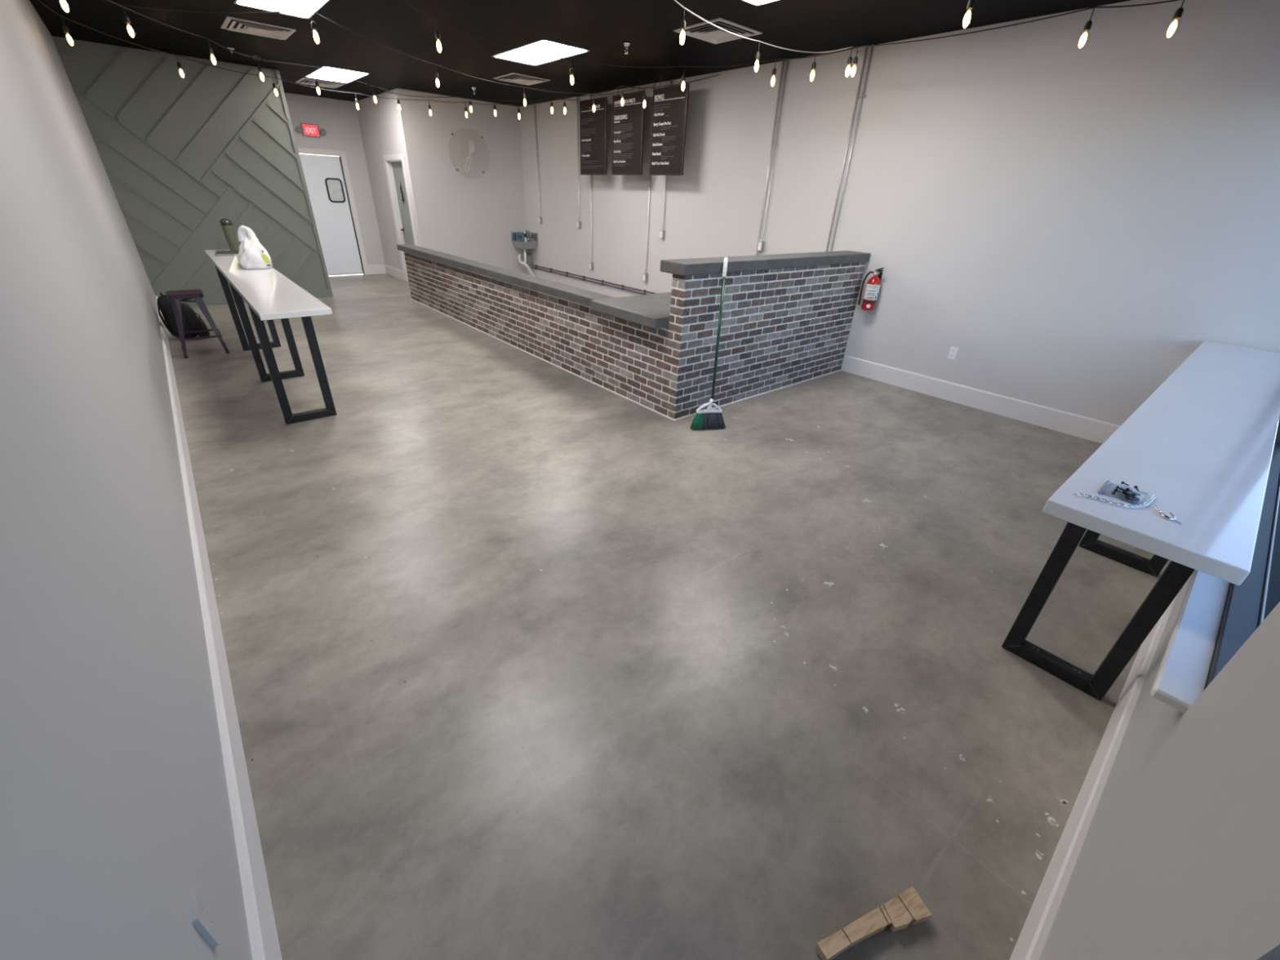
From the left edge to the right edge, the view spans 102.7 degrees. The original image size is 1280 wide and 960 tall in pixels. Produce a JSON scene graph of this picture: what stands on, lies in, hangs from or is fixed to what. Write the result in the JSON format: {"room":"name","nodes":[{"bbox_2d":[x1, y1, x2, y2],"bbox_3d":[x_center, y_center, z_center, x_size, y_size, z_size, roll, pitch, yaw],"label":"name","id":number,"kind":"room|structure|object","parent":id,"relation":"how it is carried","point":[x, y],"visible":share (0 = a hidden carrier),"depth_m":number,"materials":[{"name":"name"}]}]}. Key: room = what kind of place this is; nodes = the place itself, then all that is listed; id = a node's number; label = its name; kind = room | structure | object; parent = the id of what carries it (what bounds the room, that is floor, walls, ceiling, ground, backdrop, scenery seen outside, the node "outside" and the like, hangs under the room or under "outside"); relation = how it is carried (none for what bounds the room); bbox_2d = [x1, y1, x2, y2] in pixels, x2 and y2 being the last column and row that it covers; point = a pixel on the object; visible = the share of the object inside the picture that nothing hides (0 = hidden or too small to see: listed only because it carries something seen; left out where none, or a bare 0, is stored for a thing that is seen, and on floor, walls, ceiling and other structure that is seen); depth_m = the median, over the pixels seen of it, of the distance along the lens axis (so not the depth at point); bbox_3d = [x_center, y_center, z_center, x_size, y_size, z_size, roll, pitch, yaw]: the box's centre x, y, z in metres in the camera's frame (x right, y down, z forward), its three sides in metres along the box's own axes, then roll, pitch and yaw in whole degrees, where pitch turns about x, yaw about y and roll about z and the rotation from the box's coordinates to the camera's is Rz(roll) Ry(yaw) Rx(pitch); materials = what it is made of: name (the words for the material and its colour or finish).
{"room":"cafe","nodes":[
{"label":"cafe","id":0,"kind":"room"},
{"bbox_2d":[0,0,252,959],"bbox_3d":[-3.696,-1.801,3.330,0.120,3.220,11.447,-21,36,-35],"label":"wall","id":1,"kind":"structure","parent":0,"point":[115,806],"depth_m":1.18,"materials":[{"name":"grey paint"}]},
{"bbox_2d":[189,885,219,948],"bbox_3d":[-0.859,0.863,1.010,0.010,0.114,0.072,-21,36,-35],"label":"blank cover plate","id":2,"kind":"object","parent":1,"relation":"attached to","point":[204,918],"visible":1,"depth_m":1.00,"materials":[{"name":"grey paint"}]},
{"bbox_2d":[155,295,282,959],"bbox_3d":[-3.715,-0.504,4.117,0.021,0.190,11.127,-21,36,-35],"label":"baseboard","id":3,"kind":"structure","parent":1,"relation":"attached to","point":[262,930],"depth_m":1.74,"materials":[{"name":"white paint"}]},
{"bbox_2d":[52,35,331,297],"bbox_3d":[-6.386,-4.383,7.759,2.368,3.220,0.139,-21,36,-35],"label":"wall","id":4,"kind":"structure","parent":0,"point":[180,156],"depth_m":7.49,"materials":[{"name":"green paint"}]},
{"bbox_2d":[179,288,333,306],"bbox_3d":[-6.409,-3.009,8.467,2.368,0.130,0.022,-21,36,-35],"label":"baseboard","id":5,"kind":"structure","parent":4,"relation":"attached to","point":[221,300],"depth_m":8.22,"materials":[{"name":"green paint"}]},
{"bbox_2d":[284,92,385,274],"bbox_3d":[-6.419,-5.977,10.630,1.815,3.220,0.120,-21,36,-35],"label":"wall","id":6,"kind":"structure","parent":0,"point":[339,118],"depth_m":10.36,"materials":[{"name":"beige paint"}]},
{"bbox_2d":[296,123,326,137],"bbox_3d":[-6.409,-6.811,9.967,0.520,0.210,0.106,-21,36,-35],"label":"exit sign","id":7,"kind":"object","parent":6,"relation":"attached to","point":[308,130],"visible":1,"depth_m":9.96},
{"bbox_2d":[298,153,364,275],"bbox_3d":[-6.596,-5.491,10.723,1.052,2.246,0.063,-21,36,-35],"label":"door","id":8,"kind":"structure","parent":6,"relation":"in","point":[324,177],"depth_m":10.76,"materials":[{"name":"metal"}]},
{"bbox_2d":[297,147,369,274],"bbox_3d":[-6.561,-5.510,10.666,1.258,2.357,0.018,-21,36,-35],"label":"trim","id":9,"kind":"structure","parent":6,"relation":"attached to","point":[301,150],"depth_m":10.75,"materials":[{"name":"white paint"}]},
{"bbox_2d":[368,264,386,274],"bbox_3d":[-5.978,-4.797,11.664,0.380,0.190,0.021,-21,36,-35],"label":"baseboard","id":10,"kind":"structure","parent":6,"relation":"attached to","point":[380,268],"depth_m":11.65,"materials":[{"name":"white paint"}]},
{"bbox_2d":[355,88,418,271],"bbox_3d":[-4.952,-5.726,10.298,0.140,3.220,2.403,-21,36,-35],"label":"wall","id":11,"kind":"structure","parent":0,"point":[379,122],"depth_m":10.18,"materials":[{"name":"beige paint"}]},
{"bbox_2d":[385,264,404,280],"bbox_3d":[-5.455,-4.612,11.374,0.021,0.190,1.176,-21,36,-35],"label":"baseboard","id":12,"kind":"structure","parent":11,"relation":"attached to","point":[393,272],"depth_m":11.34,"materials":[{"name":"white paint"}]},
{"bbox_2d":[382,153,417,281],"bbox_3d":[-4.604,-5.090,10.137,0.158,2.294,1.167,-21,36,-35],"label":"trim","id":13,"kind":"structure","parent":11,"relation":"attached to","point":[388,159],"depth_m":10.08,"materials":[{"name":"white paint"}]},
{"bbox_2d":[391,161,414,244],"bbox_3d":[-4.598,-5.047,10.168,0.109,2.165,0.867,-21,36,-35],"label":"door","id":14,"kind":"structure","parent":11,"relation":"in","point":[397,170],"depth_m":10.08,"materials":[{"name":"grey paint"}]},
{"bbox_2d":[394,88,528,275],"bbox_3d":[-3.322,-5.535,10.090,2.280,3.220,0.120,-21,36,-35],"label":"wall","id":15,"kind":"structure","parent":0,"point":[473,215],"depth_m":9.82,"materials":[{"name":"beige paint"}]},
{"bbox_2d":[451,133,484,173],"bbox_3d":[-3.226,-6.165,9.687,0.810,0.810,0.036,-21,36,-35],"label":"wall sign","id":16,"kind":"object","parent":15,"relation":"attached to","point":[471,144],"visible":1,"depth_m":9.67,"materials":[{"name":"clear plastic"}]},
{"bbox_2d":[29,0,1131,106],"bbox_3d":[-2.191,-4.805,5.445,6.943,0.100,14.650,-21,36,-35],"label":"ceiling","id":17,"kind":"structure","parent":0,"point":[600,27],"depth_m":5.36,"materials":[{"name":"paint"}]},
{"bbox_2d":[37,0,259,77],"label":"string light","id":18,"kind":"object","parent":17,"relation":"hanging from","point":[66,30],"depth_m":5.18,"materials":[{"name":"plastic"}]},
{"bbox_2d":[60,16,73,45],"bbox_3d":[-5.302,-4.149,4.732,0.052,0.217,0.051,-21,36,-35],"label":"bulb","id":19,"kind":"object","parent":18,"relation":"attached to","point":[65,29],"depth_m":4.74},
{"bbox_2d":[176,56,184,77],"bbox_3d":[-5.449,-4.891,6.059,0.052,0.217,0.051,-21,36,-35],"label":"bulb","id":20,"kind":"object","parent":18,"relation":"attached to","point":[179,64],"depth_m":6.07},
{"bbox_2d":[220,16,296,39],"bbox_3d":[-4.142,-4.885,5.555,0.606,0.024,0.606,-21,36,-35],"label":"ceiling vent","id":21,"kind":"object","parent":17,"relation":"in","point":[236,24],"visible":1,"depth_m":5.51,"materials":[{"name":"grey metal"}]},
{"bbox_2d":[234,0,329,18],"bbox_3d":[-3.160,-4.293,4.551,0.612,0.006,1.222,-21,36,-35],"label":"recessed light","id":22,"kind":"object","parent":17,"relation":"in","point":[315,6],"visible":0.99,"depth_m":4.77,"materials":[{"name":"white plastic"}]},
{"bbox_2d":[227,47,397,93],"bbox_3d":[-4.233,-5.585,6.979,0.680,0.189,2.126,26,37,36],"label":"wire","id":23,"kind":"object","parent":17,"relation":"attached to","point":[229,48],"visible":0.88,"depth_m":6.61,"materials":[{"name":"metal"}]},
{"bbox_2d":[295,77,345,88],"bbox_3d":[-5.277,-6.545,8.453,0.606,0.024,0.606,-21,36,-35],"label":"ceiling vent","id":24,"kind":"object","parent":17,"relation":"in","point":[306,81],"visible":0.92,"depth_m":8.40,"materials":[{"name":"grey metal"}]},
{"bbox_2d":[263,75,403,109],"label":"string light","id":25,"kind":"object","parent":17,"relation":"hanging from","point":[273,84],"depth_m":7.60,"materials":[{"name":"plastic"}]},
{"bbox_2d":[272,78,277,96],"bbox_3d":[-5.063,-5.448,7.095,0.052,0.217,0.051,-21,36,-35],"label":"bulb","id":26,"kind":"object","parent":25,"relation":"attached to","point":[273,84],"depth_m":7.10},
{"bbox_2d":[305,66,369,83],"bbox_3d":[-4.610,-6.149,7.775,0.612,0.006,1.222,-21,36,-35],"label":"recessed light","id":27,"kind":"object","parent":17,"relation":"in","point":[355,75],"visible":0.99,"depth_m":7.72,"materials":[{"name":"white plastic"}]},
{"bbox_2d":[59,0,635,115],"bbox_3d":[-3.311,-5.043,6.335,3.069,0.386,6.450,24,35,33],"label":"string light","id":28,"kind":"object","parent":17,"relation":"hanging from","point":[63,2],"visible":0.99,"depth_m":6.76,"materials":[{"name":"glass"}]},
{"bbox_2d":[59,0,68,12],"bbox_3d":[-4.223,-3.541,3.727,0.052,0.217,0.051,-21,36,-35],"label":"bulb","id":29,"kind":"object","parent":28,"relation":"attached to","point":[64,4],"depth_m":3.75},
{"bbox_2d":[207,39,216,65],"bbox_3d":[-4.419,-4.409,5.276,0.052,0.217,0.051,-21,36,-35],"label":"bulb","id":30,"kind":"object","parent":28,"relation":"attached to","point":[210,49],"depth_m":5.28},
{"bbox_2d":[257,58,264,81],"bbox_3d":[-4.489,-4.843,6.052,0.052,0.217,0.051,-21,36,-35],"label":"bulb","id":31,"kind":"object","parent":28,"relation":"attached to","point":[260,68],"depth_m":6.05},
{"bbox_2d":[315,75,319,94],"bbox_3d":[-4.297,-5.258,6.815,0.052,0.217,0.051,-21,36,-35],"label":"bulb","id":32,"kind":"object","parent":28,"relation":"attached to","point":[316,82],"depth_m":6.82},
{"bbox_2d":[372,84,377,103],"bbox_3d":[-3.797,-5.513,7.315,0.052,0.217,0.051,-21,36,-35],"label":"bulb","id":33,"kind":"object","parent":28,"relation":"attached to","point":[374,92],"depth_m":7.32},
{"bbox_2d":[99,0,719,111],"bbox_3d":[-2.060,-4.483,5.431,6.347,0.386,2.032,-21,36,-35],"label":"string light","id":34,"kind":"object","parent":17,"relation":"hanging from","point":[126,20],"visible":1,"depth_m":4.57,"materials":[{"name":"glass"}]},
{"bbox_2d":[122,7,133,37],"bbox_3d":[-4.350,-3.889,4.343,0.052,0.217,0.051,-21,36,-35],"label":"bulb","id":35,"kind":"object","parent":34,"relation":"attached to","point":[126,20],"depth_m":4.35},
{"bbox_2d":[310,10,319,43],"bbox_3d":[-2.716,-3.770,4.266,0.052,0.217,0.051,-21,36,-35],"label":"bulb","id":36,"kind":"object","parent":34,"relation":"attached to","point":[313,25],"depth_m":4.26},
{"bbox_2d":[435,64,439,87],"bbox_3d":[-2.353,-4.677,5.929,0.052,0.217,0.051,-21,36,-35],"label":"bulb","id":37,"kind":"object","parent":34,"relation":"attached to","point":[436,73],"depth_m":5.92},
{"bbox_2d":[493,72,550,85],"bbox_3d":[-1.726,-5.830,7.459,0.606,0.024,0.606,-21,36,-35],"label":"ceiling vent","id":38,"kind":"object","parent":17,"relation":"in","point":[513,77],"visible":1,"depth_m":7.41,"materials":[{"name":"grey metal"}]},
{"bbox_2d":[491,39,590,66],"bbox_3d":[-1.190,-5.023,6.031,0.612,0.006,1.222,-21,36,-35],"label":"recessed light","id":39,"kind":"object","parent":17,"relation":"in","point":[544,46],"visible":0.98,"depth_m":5.98,"materials":[{"name":"white plastic"}]},
{"bbox_2d":[579,89,607,174],"bbox_3d":[-0.748,-5.532,8.162,0.027,1.148,0.717,-21,36,-35],"label":"menu board","id":40,"kind":"object","parent":17,"relation":"hanging from","point":[593,125],"visible":1,"depth_m":8.16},
{"bbox_2d":[581,118,602,168],"bbox_3d":[-0.773,-5.408,8.234,0.001,0.674,0.587,-21,36,-35],"label":"print","id":41,"kind":"object","parent":40,"relation":"attached to","point":[591,128],"depth_m":8.23},
{"bbox_2d":[611,80,644,175],"bbox_3d":[-0.186,-5.188,7.589,0.027,1.148,0.722,-21,36,-35],"label":"menu board","id":42,"kind":"object","parent":17,"relation":"hanging from","point":[628,119],"visible":0.98,"depth_m":7.59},
{"bbox_2d":[613,107,632,166],"bbox_3d":[-0.248,-5.134,7.676,0.001,0.732,0.469,-21,36,-35],"label":"print","id":43,"kind":"object","parent":42,"relation":"attached to","point":[623,117],"depth_m":7.68},
{"bbox_2d":[649,75,689,175],"bbox_3d":[0.389,-4.837,7.004,0.027,1.148,0.687,-21,36,-35],"label":"menu board","id":44,"kind":"object","parent":17,"relation":"hanging from","point":[669,104],"visible":1,"depth_m":7.00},
{"bbox_2d":[653,99,684,159],"bbox_3d":[0.374,-4.792,7.024,0.001,0.656,0.580,-21,36,-35],"label":"print","id":45,"kind":"object","parent":44,"relation":"attached to","point":[668,114],"depth_m":7.00},
{"bbox_2d":[673,17,762,44],"bbox_3d":[0.750,-4.326,4.954,0.606,0.024,0.606,-21,36,-35],"label":"ceiling vent","id":46,"kind":"object","parent":17,"relation":"in","point":[704,31],"visible":0.98,"depth_m":4.92,"materials":[{"name":"grey metal"}]},
{"bbox_2d":[741,0,778,6],"bbox_3d":[1.129,-3.606,3.669,0.612,0.006,1.222,-21,36,-35],"label":"recessed light","id":47,"kind":"object","parent":17,"relation":"in","point":[756,2],"visible":1,"depth_m":4.15,"materials":[{"name":"white plastic"}]},
{"bbox_2d":[744,0,775,4],"bbox_3d":[1.129,-3.606,3.669,0.590,0.003,1.200,-21,36,-35],"label":"diffuser","id":48,"kind":"object","parent":47,"relation":"attached to","point":[751,2],"depth_m":4.15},
{"bbox_2d":[673,0,861,81],"bbox_3d":[0.977,-3.640,4.138,3.684,0.410,0.571,-21,36,-35],"label":"string light","id":49,"kind":"object","parent":17,"relation":"hanging from","point":[683,22],"visible":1,"depth_m":4.53,"materials":[{"name":"plastic"}]},
{"bbox_2d":[680,8,685,44],"bbox_3d":[0.322,-3.386,3.826,0.052,0.217,0.051,-21,36,-35],"label":"bulb","id":50,"kind":"object","parent":49,"relation":"attached to","point":[683,23],"depth_m":3.83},
{"bbox_2d":[754,41,759,71],"bbox_3d":[1.043,-3.746,4.535,0.052,0.217,0.051,-21,36,-35],"label":"bulb","id":51,"kind":"object","parent":49,"relation":"attached to","point":[757,55],"depth_m":4.54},
{"bbox_2d":[809,53,816,81],"bbox_3d":[1.625,-3.861,4.790,0.052,0.217,0.051,-21,36,-35],"label":"bulb","id":52,"kind":"object","parent":49,"relation":"attached to","point":[814,64],"depth_m":4.80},
{"bbox_2d":[845,46,853,76],"bbox_3d":[1.869,-3.725,4.566,0.052,0.217,0.051,-21,36,-35],"label":"bulb","id":53,"kind":"object","parent":49,"relation":"attached to","point":[850,60],"depth_m":4.56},
{"bbox_2d":[402,0,1179,91],"bbox_3d":[0.956,-3.804,4.433,6.138,0.410,2.388,2,29,0],"label":"string light","id":54,"kind":"object","parent":17,"relation":"hanging from","point":[1087,26],"visible":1,"depth_m":4.39,"materials":[{"name":"glass"}]},
{"bbox_2d":[435,20,441,52],"bbox_3d":[-1.726,-3.784,4.373,0.052,0.217,0.051,-21,36,-35],"label":"bulb","id":55,"kind":"object","parent":54,"relation":"attached to","point":[437,33],"depth_m":4.37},
{"bbox_2d":[569,60,573,84],"bbox_3d":[-0.726,-4.339,5.455,0.052,0.217,0.051,-21,36,-35],"label":"bulb","id":56,"kind":"object","parent":54,"relation":"attached to","point":[571,72],"depth_m":5.45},
{"bbox_2d":[681,66,685,91],"bbox_3d":[0.469,-4.307,5.498,0.052,0.217,0.051,-21,36,-35],"label":"bulb","id":57,"kind":"object","parent":54,"relation":"attached to","point":[683,77],"depth_m":5.50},
{"bbox_2d":[771,59,776,86],"bbox_3d":[1.330,-4.034,5.077,0.052,0.217,0.051,-21,36,-35],"label":"bulb","id":58,"kind":"object","parent":54,"relation":"attached to","point":[774,72],"depth_m":5.07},
{"bbox_2d":[850,48,857,76],"bbox_3d":[1.915,-3.718,4.557,0.052,0.217,0.051,-21,36,-35],"label":"bulb","id":59,"kind":"object","parent":54,"relation":"attached to","point":[855,60],"depth_m":4.56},
{"bbox_2d":[1078,7,1094,48],"bbox_3d":[3.036,-3.067,3.476,0.052,0.217,0.051,-21,36,-35],"label":"bulb","id":60,"kind":"object","parent":54,"relation":"attached to","point":[1087,26],"depth_m":3.48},
{"bbox_2d":[962,0,975,27],"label":"string light","id":61,"kind":"object","parent":17,"relation":"hanging from","point":[971,3],"depth_m":3.20,"materials":[{"name":"glass"}]},
{"bbox_2d":[962,0,975,27],"bbox_3d":[2.060,-2.954,3.191,0.052,0.217,0.051,-21,36,-35],"label":"bulb","id":62,"kind":"object","parent":61,"relation":"attached to","point":[971,3],"depth_m":3.20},
{"bbox_2d":[165,273,1171,959],"bbox_3d":[-2.325,-1.905,7.055,6.943,0.100,14.650,-21,36,-35],"label":"floor","id":63,"kind":"structure","parent":0,"point":[456,747],"depth_m":2.32,"materials":[{"name":"concrete"}]},
{"bbox_2d":[156,292,209,338],"bbox_3d":[-5.683,-2.039,6.348,0.411,0.558,0.311,-21,36,-35],"label":"backpack","id":64,"kind":"object","parent":63,"relation":"on","point":[191,322],"visible":0.81,"depth_m":6.27,"materials":[{"name":"black fabric"}]},
{"bbox_2d":[165,288,229,358],"bbox_3d":[-5.070,-1.793,5.837,0.416,0.665,0.416,-21,36,-35],"label":"bar stool","id":65,"kind":"object","parent":63,"relation":"on","point":[175,296],"visible":1,"depth_m":5.69,"materials":[{"name":"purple metal"}]},
{"bbox_2d":[204,249,336,424],"bbox_3d":[-3.737,-1.546,5.137,0.426,1.020,4.270,-21,36,-35],"label":"bar table","id":66,"kind":"object","parent":63,"relation":"on","point":[268,295],"visible":0.98,"depth_m":4.33,"materials":[{"name":"white stone"}]},
{"bbox_2d":[214,250,239,255],"bbox_3d":[-4.750,-2.627,5.925,0.252,0.022,0.340,-15,34,-29],"label":"notebook","id":67,"kind":"object","parent":66,"relation":"on","point":[218,252],"visible":0.74,"depth_m":5.84,"materials":[{"name":"paper"}]},
{"bbox_2d":[219,218,239,250],"bbox_3d":[-4.859,-2.900,6.066,0.116,0.353,0.116,-21,36,-35],"label":"tumbler","id":68,"kind":"object","parent":66,"relation":"on","point":[227,227],"visible":0.83,"depth_m":6.03,"materials":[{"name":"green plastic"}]},
{"bbox_2d":[228,225,272,271],"bbox_3d":[-3.825,-2.246,4.944,0.377,0.383,0.313,-21,36,-35],"label":"shopping bag","id":69,"kind":"object","parent":66,"relation":"on","point":[252,255],"visible":1,"depth_m":4.95,"materials":[{"name":"white plastic"}]},
{"bbox_2d":[396,244,871,421],"bbox_3d":[-0.853,-2.898,7.478,3.034,1.345,7.008,-21,36,-35],"label":"counter","id":70,"kind":"object","parent":63,"relation":"on","point":[787,319],"depth_m":5.24,"materials":[{"name":"brick"}]},
{"bbox_2d":[590,292,671,328],"bbox_3d":[0.269,-1.676,4.985,1.165,0.089,0.956,-21,36,-35],"label":"countertop","id":71,"kind":"structure","parent":70,"relation":"on","point":[651,310],"depth_m":4.74,"materials":[{"name":"grey concrete"}]},
{"bbox_2d":[206,417,1068,941],"bbox_3d":[-0.453,-0.054,3.770,5.353,0.001,3.932,13,31,17],"label":"paint flecks","id":72,"kind":"object","parent":63,"relation":"on","point":[1038,855],"visible":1,"depth_m":1.99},
{"bbox_2d":[689,257,728,430],"bbox_3d":[0.595,-1.151,4.411,0.328,1.381,0.438,-4,30,-13],"label":"broom","id":73,"kind":"object","parent":63,"relation":"on","point":[710,418],"visible":1,"depth_m":4.50,"materials":[{"name":"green plastic"}]},
{"bbox_2d":[814,886,932,959],"bbox_3d":[0.654,1.263,1.450,0.358,0.040,0.072,-7,30,-17],"label":"timber offcut","id":74,"kind":"object","parent":63,"relation":"on","point":[897,913],"visible":1,"depth_m":1.45,"materials":[{"name":"brown wood"}]},
{"bbox_2d":[1001,340,1279,700],"bbox_3d":[3.001,0.010,2.924,4.038,0.990,0.464,-21,36,-35],"label":"bar table","id":75,"kind":"object","parent":63,"relation":"on","point":[1202,442],"visible":0.96,"depth_m":2.03,"materials":[{"name":"white stone"}]},
{"bbox_2d":[1072,493,1155,507],"bbox_3d":[1.579,0.067,1.670,0.283,0.008,0.082,2,29,-2],"label":"chain","id":76,"kind":"object","parent":75,"relation":"on","point":[1153,497],"visible":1,"depth_m":1.66,"materials":[{"name":"silver metal"}]},
{"bbox_2d":[1097,480,1140,503],"bbox_3d":[1.625,0.034,1.716,0.151,0.025,0.112,-21,36,-35],"label":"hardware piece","id":77,"kind":"object","parent":75,"relation":"on","point":[1131,497],"visible":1,"depth_m":1.70,"materials":[{"name":"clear plastic"}]},
{"bbox_2d":[1152,504,1182,524],"bbox_3d":[1.650,0.106,1.606,0.038,0.009,0.103,11,30,15],"label":"chain","id":78,"kind":"object","parent":75,"relation":"on","point":[1163,515],"visible":1,"depth_m":1.59,"materials":[{"name":"silver metal"}]},
{"bbox_2d":[519,0,1279,426],"bbox_3d":[1.242,-3.647,7.069,0.120,3.220,11.447,-21,36,-35],"label":"wall","id":79,"kind":"structure","parent":0,"point":[1039,206],"depth_m":4.74,"materials":[{"name":"beige paint"}]},
{"bbox_2d":[511,230,537,276],"bbox_3d":[-2.450,-4.802,10.934,0.386,0.972,0.467,-21,36,-35],"label":"sink","id":80,"kind":"object","parent":79,"relation":"attached to","point":[532,237],"visible":0.91,"depth_m":10.84,"materials":[{"name":"silver metal"}]},
{"bbox_2d":[511,240,537,248],"bbox_3d":[-2.448,-4.984,10.830,0.373,0.140,0.445,-21,36,-35],"label":"basin","id":81,"kind":"object","parent":80,"relation":"in","point":[531,244],"depth_m":10.72,"materials":[{"name":"silver metal"}]},
{"bbox_2d":[526,231,537,244],"bbox_3d":[-2.294,-5.143,10.882,0.013,0.220,0.465,-21,36,-35],"label":"backsplash","id":82,"kind":"structure","parent":79,"relation":"attached to","point":[534,235],"depth_m":10.81,"materials":[{"name":"silver metal"}]},
{"bbox_2d":[534,103,542,223],"bbox_3d":[-1.998,-6.111,9.973,0.062,1.993,0.072,-21,36,-35],"label":"conduit","id":83,"kind":"object","parent":79,"relation":"attached to","point":[540,219],"visible":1,"depth_m":10.01,"materials":[{"name":"metal"}]},
{"bbox_2d":[577,97,581,228],"bbox_3d":[-1.096,-5.560,9.055,0.062,1.993,0.072,-21,36,-35],"label":"conduit","id":84,"kind":"object","parent":79,"relation":"attached to","point":[579,223],"visible":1,"depth_m":9.13,"materials":[{"name":"metal"}]},
{"bbox_2d":[532,266,647,294],"bbox_3d":[-0.866,-3.738,9.666,0.044,0.036,4.540,-21,36,-35],"label":"pipe","id":85,"kind":"object","parent":79,"relation":"attached to","point":[536,268],"visible":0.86,"depth_m":9.76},
{"bbox_2d":[589,93,593,270],"bbox_3d":[-0.859,-5.114,8.961,0.062,2.663,0.072,-21,36,-35],"label":"conduit","id":86,"kind":"object","parent":79,"relation":"attached to","point":[591,264],"visible":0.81,"depth_m":9.34,"materials":[{"name":"metal"}]},
{"bbox_2d":[532,264,657,293],"bbox_3d":[-0.864,-3.782,9.642,0.044,0.036,4.540,-21,36,-35],"label":"pipe","id":87,"kind":"object","parent":79,"relation":"attached to","point":[535,265],"visible":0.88,"depth_m":9.54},
{"bbox_2d":[642,82,654,281],"bbox_3d":[0.141,-4.500,7.944,0.062,2.668,0.072,-21,36,-35],"label":"conduit","id":88,"kind":"object","parent":79,"relation":"attached to","point":[645,278],"visible":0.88,"depth_m":8.26,"materials":[{"name":"metal"}]},
{"bbox_2d":[659,79,671,239],"bbox_3d":[0.387,-4.653,7.544,0.062,1.993,0.072,-21,36,-35],"label":"conduit","id":89,"kind":"object","parent":79,"relation":"attached to","point":[662,233],"visible":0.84,"depth_m":7.89,"materials":[{"name":"metal"}]},
{"bbox_2d":[755,59,784,255],"bbox_3d":[1.581,-3.514,6.546,0.041,2.920,0.066,-21,36,-35],"label":"conduit","id":90,"kind":"object","parent":79,"relation":"attached to","point":[783,62],"visible":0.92,"depth_m":6.25,"materials":[{"name":"metal"}]},
{"bbox_2d":[756,59,788,251],"bbox_3d":[1.628,-3.894,6.280,0.062,1.993,0.072,-21,36,-35],"label":"conduit","id":91,"kind":"object","parent":79,"relation":"attached to","point":[761,243],"visible":0.96,"depth_m":6.29,"materials":[{"name":"metal"}]},
{"bbox_2d":[825,44,868,251],"bbox_3d":[2.251,-3.373,5.731,0.041,2.320,0.066,-21,36,-35],"label":"conduit","id":92,"kind":"object","parent":79,"relation":"attached to","point":[867,47],"visible":0.84,"depth_m":5.56,"materials":[{"name":"metal"}]},
{"bbox_2d":[830,44,874,251],"bbox_3d":[2.288,-3.351,5.692,0.041,2.320,0.066,-21,36,-35],"label":"conduit","id":93,"kind":"object","parent":79,"relation":"attached to","point":[862,95],"visible":0.88,"depth_m":5.53,"materials":[{"name":"metal"}]},
{"bbox_2d":[857,267,884,311],"bbox_3d":[2.607,-2.156,5.762,0.157,0.462,0.205,-21,36,-35],"label":"fire extinguisher","id":94,"kind":"object","parent":79,"relation":"attached to","point":[873,286],"visible":1,"depth_m":5.72,"materials":[{"name":"red metal"}]},
{"bbox_2d":[866,285,878,299],"bbox_3d":[2.604,-2.092,5.718,0.120,0.133,0.033,6,29,5],"label":"print","id":95,"kind":"object","parent":94,"relation":"on","point":[872,291],"depth_m":5.72},
{"bbox_2d":[947,346,958,359],"bbox_3d":[3.294,-1.336,5.389,0.009,0.128,0.072,-21,36,-35],"label":"outlet","id":96,"kind":"object","parent":79,"relation":"attached to","point":[953,350],"visible":1,"depth_m":5.39,"materials":[{"name":"white plastic"}]},
{"bbox_2d":[840,355,1119,444],"bbox_3d":[3.600,-0.791,5.243,0.021,0.190,3.365,-21,36,-35],"label":"baseboard","id":97,"kind":"structure","parent":79,"relation":"attached to","point":[1086,428],"depth_m":5.26,"materials":[{"name":"white paint"}]},
{"bbox_2d":[1166,0,1184,37],"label":"string light","id":98,"kind":"object","parent":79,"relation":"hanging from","point":[1173,25],"depth_m":3.20,"materials":[{"name":"glass"}]},
{"bbox_2d":[1166,0,1184,37],"bbox_3d":[3.357,-2.897,3.197,0.052,0.217,0.051,-21,36,-35],"label":"bulb","id":99,"kind":"object","parent":98,"relation":"attached to","point":[1179,12],"depth_m":3.20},
{"bbox_2d":[1039,572,1279,959],"bbox_3d":[2.395,-0.509,1.509,6.343,3.220,0.160,-21,36,-35],"label":"wall","id":100,"kind":"structure","parent":0,"point":[1179,856],"depth_m":0.95,"materials":[{"name":"grey paint"}]},
{"bbox_2d":[1009,595,1176,959],"bbox_3d":[2.661,0.635,2.594,5.335,0.190,0.021,-21,36,-35],"label":"baseboard","id":101,"kind":"structure","parent":100,"relation":"attached to","point":[1031,941],"depth_m":1.63,"materials":[{"name":"white paint"}]},
{"bbox_2d":[1150,569,1230,713],"bbox_3d":[3.044,-0.049,2.580,4.375,0.030,0.091,-21,36,-35],"label":"window sill","id":102,"kind":"structure","parent":100,"relation":"attached to","point":[1181,677],"depth_m":1.48,"materials":[{"name":"white paint"}]},
{"bbox_2d":[1204,417,1279,688],"bbox_3d":[3.140,-0.889,2.039,4.375,2.010,0.088,-21,36,-35],"label":"window","id":103,"kind":"structure","parent":100,"relation":"in","point":[1243,613],"depth_m":1.66,"materials":[{"name":"blue glass"}]},
{"label":"outside","id":104,"kind":"structure","parent":0,"visible":0},
{"bbox_2d":[1263,499,1279,619],"bbox_3d":[4.724,0.858,2.828,60.000,0.060,2.150,-21,36,-35],"label":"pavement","id":105,"kind":"structure","parent":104,"point":[1273,598],"depth_m":3.17,"materials":[{"name":"concrete"}]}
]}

